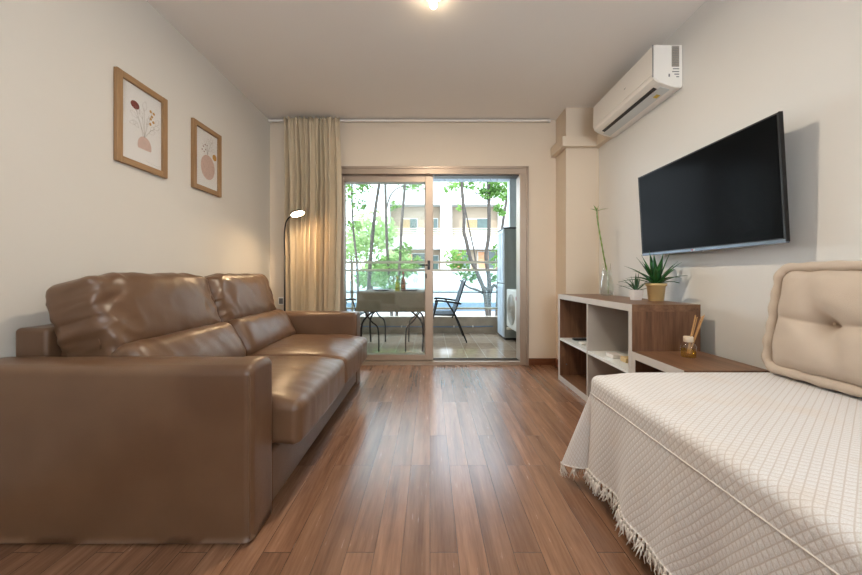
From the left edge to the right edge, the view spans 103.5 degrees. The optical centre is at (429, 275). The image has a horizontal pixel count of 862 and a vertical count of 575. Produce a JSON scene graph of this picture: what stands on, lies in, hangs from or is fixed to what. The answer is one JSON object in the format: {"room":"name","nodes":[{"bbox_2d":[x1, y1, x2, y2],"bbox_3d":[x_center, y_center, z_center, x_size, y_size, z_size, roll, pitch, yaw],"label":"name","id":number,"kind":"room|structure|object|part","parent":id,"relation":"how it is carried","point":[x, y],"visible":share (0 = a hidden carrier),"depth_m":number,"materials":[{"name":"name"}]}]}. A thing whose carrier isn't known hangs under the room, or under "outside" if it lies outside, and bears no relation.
{"room":"living room","nodes":[
{"label":"living room","id":0,"kind":"room"},
{"bbox_2d":[0,0,269,357],"bbox_3d":[-1.696,-0.338,0.488,0.120,2.505,6.416,0,0,0],"label":"wall","id":1,"kind":"structure","parent":0,"point":[69,210],"depth_m":1.69,"materials":[{"name":"beige paint"}]},
{"bbox_2d":[113,66,167,178],"bbox_3d":[-1.625,-0.838,1.925,0.021,0.484,0.339,0,0,0],"label":"framed print","id":2,"kind":"object","parent":1,"relation":"attached to","point":[140,114],"visible":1,"depth_m":1.91,"materials":[{"name":"brown wood"}]},
{"bbox_3d":[-1.625,-0.838,1.772,0.021,0.484,0.034,0,0,0],"label":"frame","id":3,"kind":"part","parent":2,"relation":"part of","materials":[{"name":"brown wood"}]},
{"bbox_3d":[-1.625,-0.613,1.925,0.020,0.034,0.271,0,0,0],"label":"frame rail","id":4,"kind":"part","parent":2,"relation":"part of","materials":[{"name":"brown wood"}]},
{"bbox_3d":[-1.625,-1.063,1.925,0.020,0.034,0.271,0,0,0],"label":"frame rail","id":5,"kind":"part","parent":2,"relation":"part of","materials":[{"name":"brown wood"}]},
{"bbox_3d":[-1.625,-0.838,2.077,0.021,0.484,0.034,0,0,0],"label":"frame","id":6,"kind":"part","parent":2,"relation":"part of","materials":[{"name":"brown wood"}]},
{"bbox_2d":[191,118,221,196],"bbox_3d":[-1.625,-0.843,2.479,0.021,0.475,0.313,0,0,0],"label":"framed print","id":7,"kind":"object","parent":1,"relation":"attached to","point":[206,144],"visible":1,"depth_m":2.47,"materials":[{"name":"brown wood"}]},
{"bbox_3d":[-1.625,-0.843,2.340,0.021,0.475,0.034,0,0,0],"label":"frame","id":8,"kind":"part","parent":7,"relation":"part of","materials":[{"name":"brown wood"}]},
{"bbox_3d":[-1.625,-0.622,2.479,0.020,0.034,0.245,0,0,0],"label":"frame rail","id":9,"kind":"part","parent":7,"relation":"part of","materials":[{"name":"brown wood"}]},
{"bbox_3d":[-1.625,-1.063,2.479,0.020,0.034,0.245,0,0,0],"label":"frame rail","id":10,"kind":"part","parent":7,"relation":"part of","materials":[{"name":"brown wood"}]},
{"bbox_3d":[-1.625,-0.843,2.619,0.021,0.475,0.034,0,0,0],"label":"frame","id":11,"kind":"part","parent":7,"relation":"part of","materials":[{"name":"brown wood"}]},
{"bbox_2d":[0,365,668,574],"bbox_3d":[-0.018,0.975,0.403,3.476,0.120,6.246,0,0,0],"label":"floor","id":12,"kind":"structure","parent":0,"point":[418,469],"depth_m":1.38,"materials":[{"name":"laminate"}]},
{"bbox_2d":[0,272,366,543],"bbox_3d":[-1.059,0.450,2.060,1.124,0.931,1.827,0,0,0],"label":"sofa","id":13,"kind":"object","parent":12,"relation":"on","point":[155,408],"visible":1,"depth_m":1.15,"materials":[{"name":"brown leather"}]},
{"bbox_3d":[-1.555,0.535,2.060,0.130,0.660,1.480,0,0,0],"label":"frame","id":14,"kind":"part","parent":13,"relation":"part of","materials":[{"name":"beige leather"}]},
{"bbox_2d":[45,272,220,356],"bbox_3d":[-1.385,0.180,1.692,0.310,0.391,0.738,0,0,0],"label":"cushion","id":15,"kind":"object","parent":13,"relation":"on","point":[95,315],"depth_m":1.41,"materials":[{"name":"brown leather"}]},
{"bbox_3d":[-1.112,0.604,1.235,1.018,0.602,0.177,0,0,0],"label":"armrest","id":16,"kind":"part","parent":13,"relation":"part of","materials":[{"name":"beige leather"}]},
{"bbox_2d":[107,322,245,356],"bbox_3d":[-1.201,0.410,1.691,0.249,0.280,0.715,0,0,0],"label":"lumbar cushion","id":17,"kind":"object","parent":13,"relation":"on","point":[211,339],"depth_m":1.61,"materials":[{"name":"brown leather"}]},
{"bbox_2d":[205,273,275,322],"bbox_3d":[-1.388,0.179,2.430,0.313,0.391,0.739,0,0,0],"label":"cushion","id":18,"kind":"object","parent":13,"relation":"on","point":[235,296],"depth_m":2.26,"materials":[{"name":"brown leather"}]},
{"bbox_2d":[228,309,295,355],"bbox_3d":[-1.201,0.409,2.429,0.249,0.279,0.715,0,0,0],"label":"lumbar cushion","id":19,"kind":"object","parent":13,"relation":"on","point":[257,330],"depth_m":2.28,"materials":[{"name":"brown leather"}]},
{"bbox_2d":[244,356,344,444],"bbox_3d":[-0.855,0.568,1.692,0.715,0.217,0.731,0,0,0],"label":"seat cushion","id":20,"kind":"object","parent":13,"relation":"on","point":[304,388],"depth_m":1.51,"materials":[{"name":"brown leather"}]},
{"bbox_2d":[247,334,366,382],"bbox_3d":[-0.855,0.568,2.429,0.715,0.217,0.731,0,0,0],"label":"seat cushion","id":21,"kind":"object","parent":13,"relation":"on","point":[350,348],"depth_m":2.25,"materials":[{"name":"brown leather"}]},
{"bbox_3d":[-1.112,0.604,2.885,1.018,0.602,0.177,0,0,0],"label":"armrest","id":22,"kind":"part","parent":13,"relation":"part of","materials":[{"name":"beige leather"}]},
{"bbox_2d":[284,209,304,310],"bbox_3d":[-1.297,0.161,3.150,0.338,1.509,0.230,0,0,11],"label":"floor lamp","id":23,"kind":"object","parent":12,"relation":"on","point":[296,213],"visible":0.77,"depth_m":3.15,"materials":[{"name":"black metal"}]},
{"bbox_2d":[558,294,700,401],"bbox_3d":[1.326,0.539,2.455,0.388,0.752,1.090,0,0,0],"label":"shelf unit","id":24,"kind":"object","parent":12,"relation":"on","point":[622,325],"visible":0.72,"depth_m":2.44,"materials":[{"name":"brown wood"}]},
{"bbox_3d":[1.327,0.559,2.985,0.385,0.712,0.030,0,0,0],"label":"panel","id":25,"kind":"part","parent":24,"relation":"part of","materials":[{"name":"brown wood"}]},
{"bbox_3d":[1.321,0.553,2.716,0.374,0.020,0.507,0,0,0],"label":"shelf","id":26,"kind":"part","parent":24,"relation":"part of","materials":[{"name":"white wood"}]},
{"bbox_3d":[1.327,0.890,2.455,0.385,0.040,1.030,0,0,0],"label":"panel","id":27,"kind":"part","parent":24,"relation":"part of","materials":[{"name":"brown wood"}]},
{"bbox_2d":[572,338,586,340],"bbox_3d":[1.275,0.533,2.853,0.150,0.018,0.045,0,0,0],"label":"remote control","id":28,"kind":"object","parent":24,"relation":"on","point":[574,339],"visible":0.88,"depth_m":2.83,"materials":[{"name":"black plastic"}]},
{"bbox_3d":[1.321,0.553,2.192,0.374,0.020,0.505,0,0,0],"label":"shelf","id":29,"kind":"part","parent":24,"relation":"part of","materials":[{"name":"white wood"}]},
{"bbox_2d":[606,352,622,358],"bbox_3d":[1.225,0.531,2.257,0.070,0.024,0.085,0,0,0],"label":"box","id":30,"kind":"object","parent":24,"relation":"on","point":[614,355],"visible":0.89,"depth_m":2.23,"materials":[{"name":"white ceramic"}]},
{"bbox_2d":[620,356,627,362],"bbox_3d":[1.240,0.527,2.132,0.060,0.030,0.065,0,0,0],"label":"box","id":31,"kind":"object","parent":24,"relation":"on","point":[622,358],"visible":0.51,"depth_m":2.13,"materials":[{"name":"yellow cardboard"}]},
{"bbox_2d":[616,274,647,299],"bbox_3d":[1.360,0.064,2.258,0.241,0.199,0.172,0,0,0],"label":"potted succulent","id":32,"kind":"object","parent":24,"relation":"on","point":[635,294],"visible":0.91,"depth_m":2.25,"materials":[{"name":"green plant"}]},
{"bbox_2d":[618,251,687,300],"bbox_3d":[1.448,-0.001,2.167,0.396,0.328,0.353,0,0,0],"label":"potted plant","id":33,"kind":"object","parent":24,"relation":"on","point":[656,286],"visible":0.97,"depth_m":2.15,"materials":[{"name":"green plant"}]},
{"bbox_3d":[1.452,0.106,2.185,0.120,0.114,0.120,0,0,0],"label":"pot","id":34,"kind":"part","parent":33,"relation":"part of","materials":[{"name":"beige ceramic"}]},
{"bbox_3d":[1.327,0.559,1.925,0.385,0.712,0.030,0,0,0],"label":"panel","id":35,"kind":"part","parent":24,"relation":"part of","materials":[{"name":"brown wood"}]},
{"bbox_3d":[1.435,0.032,2.760,0.100,0.262,0.100,0,0,0],"label":"glass vase","id":36,"kind":"object","parent":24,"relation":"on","visible":0},
{"bbox_2d":[593,206,608,293],"bbox_3d":[1.378,-0.211,2.756,0.150,0.720,0.026,0,0,2],"label":"stalk","id":37,"kind":"object","parent":36,"relation":"in","point":[595,209],"visible":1,"depth_m":2.76,"materials":[{"name":"green plant"}]},
{"bbox_2d":[632,351,769,372],"bbox_3d":[1.326,0.670,1.713,0.388,0.490,0.390,0,0,0],"label":"shelf unit","id":38,"kind":"object","parent":12,"relation":"on","point":[642,361],"visible":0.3,"depth_m":1.70,"materials":[{"name":"brown wood"}]},
{"bbox_3d":[1.327,0.690,1.893,0.385,0.450,0.030,0,0,0],"label":"panel","id":39,"kind":"part","parent":38,"relation":"part of","materials":[{"name":"brown wood"}]},
{"bbox_2d":[681,315,704,357],"bbox_3d":[1.366,0.313,1.770,0.112,0.223,0.070,0,0,0],"label":"reed diffuser","id":40,"kind":"object","parent":38,"relation":"on","point":[690,339],"visible":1,"depth_m":1.76,"materials":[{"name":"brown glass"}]},
{"bbox_2d":[560,372,861,574],"bbox_3d":[1.077,0.653,0.550,0.991,0.496,2.000,0,0,0],"label":"bed cover","id":41,"kind":"object","parent":12,"relation":"on","point":[717,473],"visible":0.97,"depth_m":0.91,"materials":[{"name":"beige fabric"}]},
{"bbox_2d":[761,260,861,396],"bbox_3d":[1.468,0.180,0.882,0.216,0.470,1.137,0,0,0],"label":"tufted cushion","id":42,"kind":"object","parent":41,"relation":"on","point":[813,334],"visible":1,"depth_m":1.23,"materials":[{"name":"beige fabric"}]},
{"bbox_2d":[270,120,555,357],"bbox_3d":[-0.018,-0.338,3.586,3.236,2.505,0.220,0,0,0],"label":"wall","id":43,"kind":"structure","parent":0,"point":[530,144],"depth_m":3.48,"materials":[{"name":"beige paint"}]},
{"bbox_2d":[278,297,283,304],"bbox_3d":[-1.493,0.261,3.469,0.110,0.080,0.012,0,0,0],"label":"wall outlet","id":44,"kind":"object","parent":43,"relation":"attached to","point":[280,299],"visible":0.48,"depth_m":3.46,"materials":[{"name":"white plastic"}]},
{"bbox_2d":[341,166,528,365],"bbox_3d":[0.002,-0.099,3.535,2.005,2.028,0.163,0,0,0],"label":"door frame","id":45,"kind":"structure","parent":43,"relation":"in","point":[520,173],"depth_m":3.46,"materials":[{"name":"beige metal"}]},
{"bbox_2d":[345,183,424,353],"bbox_3d":[-0.458,-0.079,3.581,0.968,1.908,0.040,0,0,0],"label":"door","id":46,"kind":"structure","parent":45,"relation":"attached to","point":[345,183],"depth_m":3.57,"materials":[{"name":"beige metal"}]},
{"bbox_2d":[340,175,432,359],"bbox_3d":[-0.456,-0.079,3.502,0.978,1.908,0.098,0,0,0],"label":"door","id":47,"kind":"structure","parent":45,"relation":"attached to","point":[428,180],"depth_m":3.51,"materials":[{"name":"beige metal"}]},
{"bbox_3d":[-0.051,-0.107,3.482,0.106,0.095,0.058,0,0,0],"label":"handle","id":48,"kind":"part","parent":47,"relation":"part of","materials":[{"name":"black plastic"}]},
{"bbox_2d":[529,358,557,366],"bbox_3d":[1.141,0.880,3.343,0.294,0.070,0.266,0,0,0],"label":"baseboard","id":49,"kind":"structure","parent":43,"relation":"attached to","point":[532,361],"depth_m":3.46,"materials":[{"name":"brown wood"}]},
{"bbox_2d":[551,134,612,156],"bbox_3d":[1.412,-1.252,3.197,0.625,0.095,0.271,0,0,39],"label":"trim","id":50,"kind":"structure","parent":43,"relation":"attached to","point":[597,141],"depth_m":3.17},
{"bbox_2d":[346,281,494,315],"bbox_3d":[0.000,1.475,47.785,120.000,0.120,84.430,0,0,0],"label":"ground","id":51,"kind":"structure","parent":0,"point":[458,313],"depth_m":13.00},
{"bbox_2d":[346,184,368,303],"bbox_3d":[-2.001,-1.138,8.559,0.964,5.086,0.923,0,0,-23],"label":"tree","id":52,"kind":"object","parent":51,"relation":"on","point":[350,186],"visible":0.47,"depth_m":8.64,"materials":[{"name":"green plant"}]},
{"bbox_2d":[346,231,368,297],"bbox_3d":[-4.840,-0.682,21.079,2.347,4.196,2.518,0,0,0],"label":"tree","id":53,"kind":"object","parent":51,"relation":"on","point":[351,255],"visible":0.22,"depth_m":20.94,"materials":[{"name":"green plant"}]},
{"bbox_2d":[350,184,384,315],"bbox_3d":[-1.545,-1.218,9.332,1.406,5.447,0.943,0,0,43],"label":"tree","id":54,"kind":"object","parent":51,"relation":"on","point":[369,279],"visible":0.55,"depth_m":9.21,"materials":[{"name":"green plant"}]},
{"bbox_2d":[354,259,387,288],"bbox_3d":[-2.553,0.339,15.132,1.609,2.158,1.922,0,0,0],"label":"tree","id":55,"kind":"object","parent":51,"relation":"on","point":[377,280],"visible":0.28,"depth_m":14.74,"materials":[{"name":"green plant"}]},
{"bbox_2d":[346,210,398,260],"bbox_3d":[-2.957,-0.952,17.596,2.845,4.737,2.938,0,0,0],"label":"tree","id":56,"kind":"object","parent":51,"relation":"on","point":[379,238],"visible":0.68,"depth_m":17.07,"materials":[{"name":"green plant"}]},
{"bbox_2d":[372,184,416,315],"bbox_3d":[-0.886,-1.177,8.982,1.211,5.263,0.997,0,0,0],"label":"tree","id":57,"kind":"object","parent":51,"relation":"on","point":[387,265],"visible":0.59,"depth_m":8.87,"materials":[{"name":"green plant"}]},
{"bbox_2d":[376,248,412,282],"bbox_3d":[-1.611,0.059,15.560,1.842,2.715,2.006,0,0,0],"label":"tree","id":58,"kind":"object","parent":51,"relation":"on","point":[394,253],"visible":0.15,"depth_m":15.29,"materials":[{"name":"green plant"}]},
{"bbox_2d":[388,184,424,315],"bbox_3d":[-0.515,-1.074,8.365,1.052,4.958,0.702,0,0,0],"label":"tree","id":59,"kind":"object","parent":51,"relation":"on","point":[401,247],"visible":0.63,"depth_m":8.28,"materials":[{"name":"green plant"}]},
{"bbox_2d":[346,302,495,310],"bbox_3d":[0.000,1.245,13.500,60.000,0.340,0.200,0,0,0],"label":"wall","id":60,"kind":"structure","parent":51,"relation":"on","point":[440,304],"depth_m":13.40,"materials":[{"name":"glass"}]},
{"bbox_2d":[360,288,495,301],"bbox_3d":[13.300,1.005,16.500,33.400,0.820,0.200,0,0,0],"label":"wall","id":61,"kind":"structure","parent":51,"relation":"on","point":[466,297],"depth_m":16.40,"materials":[{"name":"white paint"}]},
{"bbox_2d":[381,182,506,287],"bbox_3d":[5.772,-4.191,27.425,18.456,11.544,7.150,0,0,0],"label":"apartment building","id":62,"kind":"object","parent":51,"relation":"on","point":[447,220],"visible":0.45,"depth_m":24.10,"materials":[{"name":"concrete"}]},
{"bbox_2d":[403,219,409,231],"bbox_3d":[-1.728,-3.659,24.920,0.515,0.920,0.040,0,0,0],"label":"shutter","id":63,"kind":"object","parent":62,"relation":"hanging from","point":[406,222],"depth_m":24.90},
{"bbox_3d":[-1.213,-3.676,24.933,0.515,0.956,0.015,0,0,0],"label":"pane","id":64,"kind":"part","parent":62,"relation":"part of","materials":[{"name":"blue glass"}]},
{"bbox_3d":[-0.833,-1.066,24.933,0.930,1.029,0.015,0,0,0],"label":"pane","id":65,"kind":"part","parent":62,"relation":"part of","materials":[{"name":"glass"}]},
{"bbox_3d":[0.408,-0.919,24.933,0.360,1.029,0.015,0,0,0],"label":"pane","id":66,"kind":"part","parent":62,"relation":"part of","materials":[{"name":"blue glass"}]},
{"bbox_3d":[0.403,-3.676,24.933,0.298,0.956,0.015,0,0,0],"label":"pane","id":67,"kind":"part","parent":62,"relation":"part of","materials":[{"name":"glass"}]},
{"bbox_3d":[1.029,-3.088,24.300,7.794,0.590,0.070,0,0,0],"label":"slat railing","id":68,"kind":"part","parent":62,"relation":"part of","materials":[{"name":"metal"}]},
{"bbox_2d":[466,219,476,229],"bbox_3d":[3.051,-3.690,24.920,0.809,0.835,0.040,0,0,0],"label":"shutter","id":69,"kind":"object","parent":62,"relation":"hanging from","point":[472,222],"depth_m":24.90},
{"bbox_2d":[478,252,484,267],"bbox_3d":[3.904,-1.139,24.920,0.750,1.175,0.040,0,0,0],"label":"shutter","id":70,"kind":"object","parent":62,"relation":"hanging from","point":[480,254],"depth_m":24.90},
{"bbox_3d":[3.860,-3.713,24.933,0.809,0.882,0.015,0,0,0],"label":"pane","id":71,"kind":"part","parent":62,"relation":"part of","materials":[{"name":"blue glass"}]},
{"bbox_3d":[4.529,-1.140,24.933,0.500,1.176,0.015,0,0,0],"label":"pane","id":72,"kind":"part","parent":62,"relation":"part of","materials":[{"name":"blue glass"}]},
{"bbox_2d":[443,182,489,315],"bbox_3d":[0.874,-0.999,8.184,1.130,4.852,0.833,0,0,0],"label":"tree","id":73,"kind":"object","parent":51,"relation":"on","point":[476,274],"visible":0.79,"depth_m":8.03,"materials":[{"name":"green plant"}]},
{"bbox_2d":[475,181,506,315],"bbox_3d":[1.584,-1.088,8.428,0.950,5.016,0.687,0,0,-20],"label":"tree","id":74,"kind":"object","parent":51,"relation":"on","point":[494,189],"visible":0.76,"depth_m":8.36,"materials":[{"name":"green plant"}]},
{"bbox_2d":[491,192,506,315],"bbox_3d":[2.076,-1.173,9.613,0.727,5.314,0.456,0,0,0],"label":"tree","id":75,"kind":"object","parent":51,"relation":"on","point":[504,198],"visible":0.3,"depth_m":9.57,"materials":[{"name":"green plant"}]},
{"bbox_2d":[147,0,706,119],"bbox_3d":[-0.018,-1.665,0.488,3.476,0.150,6.416,0,0,0],"label":"ceiling","id":76,"kind":"structure","parent":0,"point":[342,59],"depth_m":2.38,"materials":[{"name":"paint"}]},
{"bbox_2d":[283,116,341,310],"bbox_3d":[-1.156,-0.336,3.344,0.559,2.442,0.123,0,0,0],"label":"curtain","id":77,"kind":"object","parent":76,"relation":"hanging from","point":[312,146],"visible":0.73,"depth_m":3.35,"materials":[{"name":"fabric"}]},
{"bbox_2d":[268,119,550,122],"bbox_3d":[-0.207,-1.568,3.449,2.854,0.026,0.038,0,0,0],"label":"rail","id":78,"kind":"object","parent":76,"relation":"attached to","point":[269,120],"visible":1,"depth_m":3.44,"materials":[{"name":"white plastic"}]},
{"bbox_2d":[425,0,441,8],"bbox_3d":[0.020,-1.555,1.930,0.110,0.070,0.110,0,0,0],"label":"ceiling lamp","id":79,"kind":"object","parent":76,"relation":"attached to","point":[433,3],"visible":1,"depth_m":1.93,"materials":[{"name":"white plastic"}]},
{"bbox_3d":[0.020,-1.537,1.930,0.042,0.034,0.042,0,0,0],"label":"bulb","id":80,"kind":"part","parent":79,"relation":"part of","materials":[{"name":"white glass"}]},
{"bbox_2d":[360,316,497,332],"bbox_3d":[-0.590,0.787,5.485,4.020,0.255,0.150,0,0,0],"label":"wall","id":81,"kind":"structure","parent":0,"point":[389,320],"depth_m":5.41,"materials":[{"name":"beige concrete"}]},
{"bbox_2d":[346,261,497,310],"bbox_3d":[-0.666,0.214,5.471,3.868,0.892,0.058,0,0,0],"label":"balcony railing","id":82,"kind":"object","parent":81,"relation":"on","point":[352,269],"visible":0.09,"depth_m":5.46,"materials":[{"name":"metal"}]},
{"bbox_3d":[-1.250,0.228,5.480,0.030,0.865,0.030,0,0,0],"label":"post","id":83,"kind":"part","parent":82,"relation":"part of","materials":[{"name":"metal"}]},
{"bbox_3d":[-0.666,-0.213,5.480,3.868,0.038,0.040,0,0,0],"label":"rail","id":84,"kind":"part","parent":82,"relation":"part of","materials":[{"name":"metal"}]},
{"bbox_3d":[-0.666,-0.085,5.480,3.868,0.034,0.040,0,0,0],"label":"handrail","id":85,"kind":"part","parent":82,"relation":"part of","materials":[{"name":"metal"}]},
{"bbox_3d":[-0.666,0.530,5.480,3.868,0.032,0.040,0,0,0],"label":"glass clamp rail","id":86,"kind":"part","parent":82,"relation":"part of","materials":[{"name":"metal"}]},
{"bbox_2d":[360,325,492,326],"bbox_3d":[-0.750,0.808,5.396,3.500,0.031,0.027,0,0,0],"label":"pipe","id":87,"kind":"object","parent":81,"relation":"attached to","point":[360,325],"visible":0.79,"depth_m":5.39,"materials":[{"name":"white plastic"}]},
{"bbox_2d":[362,333,515,357],"bbox_3d":[-0.590,0.975,4.548,4.020,0.120,2.044,0,0,0],"label":"floor","id":88,"kind":"structure","parent":0,"point":[445,345],"depth_m":4.44,"materials":[{"name":"tile"}]},
{"bbox_2d":[346,298,363,315],"bbox_3d":[-1.217,0.476,4.600,0.576,0.862,0.568,0,0,0],"label":"folding chair","id":89,"kind":"object","parent":88,"relation":"on","point":[352,299],"visible":0.09,"depth_m":4.83,"materials":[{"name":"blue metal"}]},
{"bbox_2d":[360,312,424,351],"bbox_3d":[-0.450,0.553,4.350,0.780,0.706,0.740,0,0,0],"label":"folding table","id":90,"kind":"object","parent":88,"relation":"on","point":[370,313],"visible":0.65,"depth_m":4.04,"materials":[{"name":"black metal"}]},
{"bbox_3d":[-0.735,0.565,4.050,0.196,0.682,0.024,0,0,0],"label":"leg","id":91,"kind":"part","parent":90,"relation":"part of","materials":[{"name":"black metal"}]},
{"bbox_3d":[-0.735,0.565,4.650,0.196,0.682,0.024,0,0,0],"label":"leg","id":92,"kind":"part","parent":90,"relation":"part of","materials":[{"name":"black metal"}]},
{"bbox_2d":[355,289,424,311],"bbox_3d":[-0.450,0.334,4.350,0.853,0.283,0.813,0,0,0],"label":"tablecloth","id":93,"kind":"object","parent":90,"relation":"on","point":[370,300],"visible":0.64,"depth_m":3.96,"materials":[{"name":"beige fabric"}]},
{"bbox_2d":[373,289,390,290],"bbox_3d":[-0.600,0.182,4.220,0.236,0.017,0.236,0,0,0],"label":"plate","id":94,"kind":"object","parent":93,"relation":"on","point":[373,289],"visible":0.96,"depth_m":4.26,"materials":[{"name":"white ceramic"}]},
{"bbox_2d":[395,277,399,290],"bbox_3d":[-0.400,0.102,4.160,0.062,0.178,0.062,0,0,0],"label":"bottle","id":95,"kind":"object","parent":93,"relation":"on","point":[397,284],"visible":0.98,"depth_m":4.14,"materials":[{"name":"green glass"}]},
{"bbox_2d":[401,272,405,290],"bbox_3d":[-0.330,0.071,4.200,0.059,0.238,0.059,0,0,0],"label":"bottle","id":96,"kind":"object","parent":93,"relation":"on","point":[403,282],"visible":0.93,"depth_m":4.18,"materials":[{"name":"glass"}]},
{"bbox_3d":[-0.165,0.565,4.050,0.196,0.682,0.024,0,0,0],"label":"leg","id":97,"kind":"part","parent":90,"relation":"part of","materials":[{"name":"black metal"}]},
{"bbox_3d":[-0.165,0.565,4.650,0.196,0.682,0.024,0,0,0],"label":"leg","id":98,"kind":"part","parent":90,"relation":"part of","materials":[{"name":"black metal"}]},
{"bbox_2d":[433,279,466,342],"bbox_3d":[0.217,0.476,4.840,0.576,0.862,0.568,0,0,0],"label":"folding chair","id":99,"kind":"object","parent":88,"relation":"on","point":[456,303],"visible":0.89,"depth_m":4.62,"materials":[{"name":"black metal"}]},
{"bbox_3d":[0.135,0.530,4.840,0.390,0.020,0.450,0,0,0],"label":"seat","id":100,"kind":"part","parent":99,"relation":"part of","materials":[{"name":"fabric"}]},
{"bbox_3d":[0.239,0.360,5.110,0.367,0.068,0.028,0,0,0],"label":"armrest","id":101,"kind":"part","parent":99,"relation":"part of","materials":[{"name":"black plastic"}]},
{"bbox_3d":[0.145,0.535,4.840,0.431,0.032,0.492,0,0,0],"label":"seat frame","id":102,"kind":"part","parent":99,"relation":"part of","materials":[{"name":"black metal"}]},
{"bbox_3d":[0.239,0.360,4.570,0.367,0.068,0.028,0,0,0],"label":"armrest","id":103,"kind":"part","parent":99,"relation":"part of","materials":[{"name":"black plastic"}]},
{"bbox_3d":[0.363,0.628,4.580,0.284,0.558,0.022,0,0,0],"label":"leg","id":104,"kind":"part","parent":99,"relation":"part of","materials":[{"name":"black metal"}]},
{"bbox_3d":[0.395,0.297,4.840,0.167,0.436,0.424,0,0,0],"label":"backrest","id":105,"kind":"part","parent":99,"relation":"part of","materials":[{"name":"fabric"}]},
{"bbox_3d":[0.395,0.312,4.840,0.210,0.535,0.468,0,0,0],"label":"frame","id":106,"kind":"part","parent":99,"relation":"part of","materials":[{"name":"black metal"}]},
{"bbox_2d":[498,227,515,339],"bbox_3d":[1.226,0.115,5.030,0.384,1.600,0.440,0,0,0],"label":"refrigerator","id":107,"kind":"object","parent":88,"relation":"on","point":[506,236],"visible":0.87,"depth_m":4.82,"materials":[{"name":"metal"}]},
{"bbox_3d":[1.048,-0.278,5.030,0.028,0.765,0.410,0,0,0],"label":"door","id":108,"kind":"part","parent":107,"relation":"part of","materials":[{"name":"plastic"}]},
{"bbox_3d":[1.048,0.500,5.030,0.028,0.750,0.410,0,0,0],"label":"door","id":109,"kind":"part","parent":107,"relation":"part of","materials":[{"name":"plastic"}]},
{"bbox_3d":[1.232,-0.675,5.030,0.373,0.020,0.440,0,0,0],"label":"lid","id":110,"kind":"part","parent":107,"relation":"part of","materials":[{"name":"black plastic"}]},
{"bbox_2d":[433,178,515,181],"bbox_3d":[-0.600,-1.605,4.633,4.400,0.160,1.874,0,0,0],"label":"ceiling","id":111,"kind":"structure","parent":0,"point":[434,180],"depth_m":5.46,"materials":[{"name":"white paint"}]},
{"bbox_2d":[507,179,515,226],"bbox_3d":[1.344,-0.438,5.490,0.152,2.195,0.160,0,0,0],"label":"column","id":112,"kind":"structure","parent":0,"point":[511,184],"depth_m":5.41,"materials":[{"name":"grey paint"}]},
{"bbox_2d":[556,108,598,358],"bbox_3d":[1.444,-0.338,3.348,0.312,2.505,0.256,0,0,0],"label":"wall pillar","id":113,"kind":"structure","parent":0,"point":[577,169],"depth_m":3.22,"materials":[{"name":"beige paint"}]},
{"bbox_2d":[629,290,643,299],"bbox_3d":[1.375,0.129,2.270,0.066,0.068,0.066,0,0,0],"label":"pot","id":114,"kind":"object","parent":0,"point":[634,294],"depth_m":2.24,"materials":[{"name":"white ceramic"}]},
{"bbox_2d":[599,0,861,369],"bbox_3d":[1.660,-0.338,0.488,0.120,2.505,6.416,0,0,0],"label":"wall","id":115,"kind":"structure","parent":0,"point":[745,62],"depth_m":1.69,"materials":[{"name":"beige paint"}]},
{"bbox_2d":[593,44,681,137],"bbox_3d":[1.500,-1.325,2.539,0.195,0.276,0.782,0,0,0],"label":"air conditioner","id":116,"kind":"object","parent":115,"relation":"attached to","point":[657,75],"visible":1,"depth_m":2.33,"materials":[{"name":"white plastic"}]},
{"bbox_3d":[1.422,-1.367,2.540,0.036,0.193,0.776,0,0,0],"label":"panel","id":117,"kind":"part","parent":116,"relation":"part of","materials":[{"name":"white plastic"}]},
{"bbox_2d":[638,111,789,255],"bbox_3d":[1.537,-0.414,1.926,0.123,0.563,0.976,0,0,0],"label":"television","id":118,"kind":"object","parent":115,"relation":"attached to","point":[731,191],"visible":1,"depth_m":1.73,"materials":[{"name":"black plastic"}]},
{"bbox_3d":[1.510,-0.250,4.628,0.180,2.570,1.864,0,0,0],"label":"wall","id":119,"kind":"structure","parent":0,"visible":0},
{"bbox_2d":[507,289,515,330],"bbox_3d":[1.220,0.535,4.270,0.400,0.700,0.780,0,0,0],"label":"outdoor unit","id":120,"kind":"object","parent":119,"relation":"attached to","point":[511,293],"visible":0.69,"depth_m":4.36,"materials":[{"name":"plastic"}]},
{"bbox_2d":[507,295,514,324],"bbox_3d":[1.044,0.440,4.390,0.006,0.390,0.390,0,0,0],"label":"fan grille","id":121,"kind":"object","parent":120,"relation":"attached to","point":[510,298],"depth_m":4.38,"materials":[{"name":"plastic"}]}
]}

